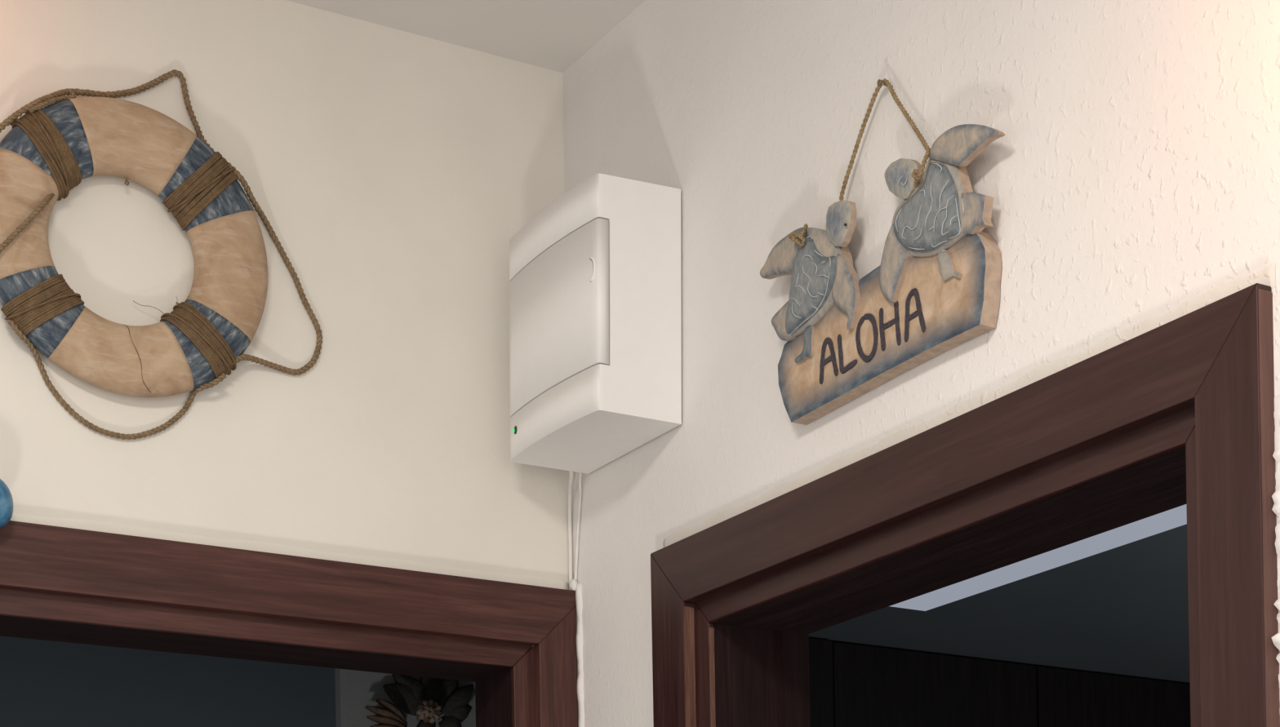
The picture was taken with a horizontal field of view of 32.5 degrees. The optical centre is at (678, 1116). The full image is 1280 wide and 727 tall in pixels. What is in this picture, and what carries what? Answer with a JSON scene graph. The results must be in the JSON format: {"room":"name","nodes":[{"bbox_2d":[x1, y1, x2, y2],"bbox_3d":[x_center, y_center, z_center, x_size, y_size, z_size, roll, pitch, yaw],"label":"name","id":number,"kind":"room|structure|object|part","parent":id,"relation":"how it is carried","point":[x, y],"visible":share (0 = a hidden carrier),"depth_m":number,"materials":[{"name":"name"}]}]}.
{"room":"home hallway","nodes":[
{"label":"home hallway","id":0,"kind":"room"},
{"bbox_2d":[0,635,336,726],"bbox_3d":[-0.933,0.237,2.767,1.640,2.651,0.030,-1,0,-31],"label":"wall","id":1,"kind":"structure","parent":0,"point":[43,683],"depth_m":2.90,"materials":[{"name":"paint"}]},
{"bbox_2d":[334,668,475,726],"bbox_3d":[-0.361,-0.525,3.096,0.254,0.298,0.018,-1,0,-31],"label":"canvas panel","id":2,"kind":"object","parent":1,"relation":"attached to","point":[355,691],"visible":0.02,"depth_m":3.04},
{"bbox_2d":[364,674,474,726],"bbox_3d":[-0.351,-0.570,3.038,0.168,0.111,0.075,-1,0,-31],"label":"dried flowers","id":3,"kind":"object","parent":2,"relation":"attached to","point":[428,698],"visible":0.97,"depth_m":3.05,"materials":[{"name":"brown plant"}]},
{"bbox_2d":[0,0,570,646],"bbox_3d":[-1.610,0.250,1.451,3.713,2.651,0.090,-1,0,-31],"label":"wall","id":4,"kind":"structure","parent":0,"point":[395,171],"depth_m":2.17,"materials":[{"name":"white paint"}]},
{"bbox_2d":[0,479,13,528],"bbox_3d":[-0.624,-0.553,1.971,0.046,0.051,0.048,-1,0,10],"label":"ornament","id":5,"kind":"object","parent":4,"relation":"attached to","point":[6,498],"visible":1,"depth_m":1.97,"materials":[{"name":"glass"}]},
{"bbox_2d":[124,177,128,186],"bbox_3d":[-0.522,-0.881,2.065,0.006,0.016,0.017,-1,0,-31],"label":"nail","id":6,"kind":"object","parent":4,"relation":"attached to","point":[126,183],"visible":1,"depth_m":2.06,"materials":[{"name":"metal"}]},
{"bbox_2d":[0,69,322,439],"bbox_3d":[-0.489,-0.818,2.072,0.337,0.360,0.045,-1,0,-31],"label":"life ring","id":7,"kind":"object","parent":6,"relation":"hanging from","point":[47,152],"visible":1,"depth_m":2.05,"materials":[{"name":"beige fabric"}]},
{"bbox_2d":[0,520,577,726],"bbox_3d":[-0.482,0.505,2.129,0.857,2.100,0.104,-1,0,-31],"label":"door frame","id":8,"kind":"structure","parent":4,"relation":"in","point":[61,584],"depth_m":2.16,"materials":[{"name":"brown wood"}]},
{"bbox_2d":[9,512,584,726],"bbox_3d":[-0.465,-0.056,2.087,0.862,1.008,0.022,-1,0,-31],"label":"trim","id":9,"kind":"structure","parent":4,"relation":"attached to","point":[87,525],"depth_m":2.18,"materials":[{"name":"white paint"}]},
{"bbox_2d":[287,0,1189,684],"bbox_3d":[0.134,-1.158,1.658,7.150,0.100,7.000,-1,0,-31],"label":"ceiling","id":10,"kind":"structure","parent":0,"point":[1122,611],"depth_m":4.76,"materials":[{"name":"paint"}]},
{"bbox_2d":[890,504,1186,611],"bbox_3d":[0.815,-1.103,4.085,0.150,0.035,1.350,-1,0,-31],"label":"recessed light","id":11,"kind":"object","parent":10,"relation":"in","point":[1175,517],"visible":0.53,"depth_m":4.27,"materials":[{"name":"white plastic"}]},
{"bbox_2d":[562,0,1279,726],"bbox_3d":[1.018,0.202,0.601,0.113,2.651,4.100,-1,0,-31],"label":"wall","id":12,"kind":"structure","parent":0,"point":[1133,175],"depth_m":1.86,"materials":[{"name":"white paint"}]},
{"bbox_2d":[509,173,681,474],"bbox_3d":[-0.087,-0.780,2.175,0.100,0.225,0.193,-1,0,-31],"label":"wall box","id":13,"kind":"object","parent":12,"relation":"attached to","point":[595,291],"visible":1,"depth_m":2.11,"materials":[{"name":"white plastic"}]},
{"bbox_3d":[-0.122,-0.779,2.154,0.018,0.135,0.190,-1,0,-31],"label":"door","id":14,"kind":"part","parent":13,"relation":"part of","materials":[{"name":"white plastic"}]},
{"bbox_2d":[567,470,582,584],"bbox_3d":[-0.107,-0.616,2.288,0.016,0.123,0.062,-1,0,-4],"label":"cable","id":15,"kind":"object","parent":13,"relation":"attached to","point":[571,473],"visible":1,"depth_m":2.31,"materials":[{"name":"white plastic"}]},
{"bbox_2d":[760,78,1004,425],"bbox_3d":[0.164,-0.740,1.828,0.034,0.251,0.332,-1,0,-31],"label":"hanging sign","id":16,"kind":"object","parent":12,"relation":"attached to","point":[935,289],"visible":1,"depth_m":1.80,"materials":[{"name":"brown wood"}]},
{"bbox_3d":[0.149,-0.806,1.845,0.029,0.118,0.213,-1,0,-31],"label":"cord","id":17,"kind":"part","parent":16,"relation":"part of","materials":[{"name":"fabric"}]},
{"bbox_2d":[876,79,893,87],"bbox_3d":[0.172,-0.861,1.831,0.014,0.004,0.004,-1,0,-31],"label":"nail","id":18,"kind":"object","parent":12,"relation":"attached to","point":[879,82],"visible":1,"depth_m":1.83,"materials":[{"name":"metal"}]},
{"bbox_2d":[650,283,1279,726],"bbox_3d":[0.253,0.492,1.848,0.127,2.099,0.799,-1,0,-31],"label":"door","id":19,"kind":"structure","parent":12,"relation":"in","point":[1179,412],"depth_m":1.72,"materials":[{"name":"brown wood"}]},
{"bbox_2d":[662,261,1276,547],"bbox_3d":[0.193,-0.564,1.818,0.001,0.019,0.799,-1,0,-31],"label":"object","id":20,"kind":"structure","parent":12,"relation":"attached to","point":[1267,276],"depth_m":1.72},
{"bbox_2d":[1271,395,1279,711],"bbox_3d":[0.415,0.265,1.472,0.010,1.500,0.018,-1,0,-31],"label":"door frame","id":21,"kind":"structure","parent":12,"relation":"attached to","point":[1276,496],"depth_m":1.48,"materials":[{"name":"white paint"}]},
{"bbox_3d":[0.180,1.593,1.715,7.200,0.100,7.100,-1,0,-31],"label":"floor","id":22,"kind":"structure","parent":0,"visible":0},
{"bbox_2d":[808,637,1190,726],"bbox_3d":[0.798,0.206,5.692,1.500,2.649,0.585,-1,0,-31],"label":"wardrobe","id":23,"kind":"object","parent":22,"relation":"on","point":[851,685],"visible":0.66,"depth_m":5.33,"materials":[{"name":"brown wood"}]},
{"bbox_3d":[0.642,0.171,5.286,0.616,2.565,0.016,-1,0,-31],"label":"door","id":24,"kind":"part","parent":23,"relation":"part of","materials":[{"name":"brown wood"}]},
{"bbox_3d":[1.171,0.161,5.609,0.616,2.565,0.016,-1,0,-31],"label":"door","id":25,"kind":"part","parent":23,"relation":"part of","materials":[{"name":"brown wood"}]}
]}

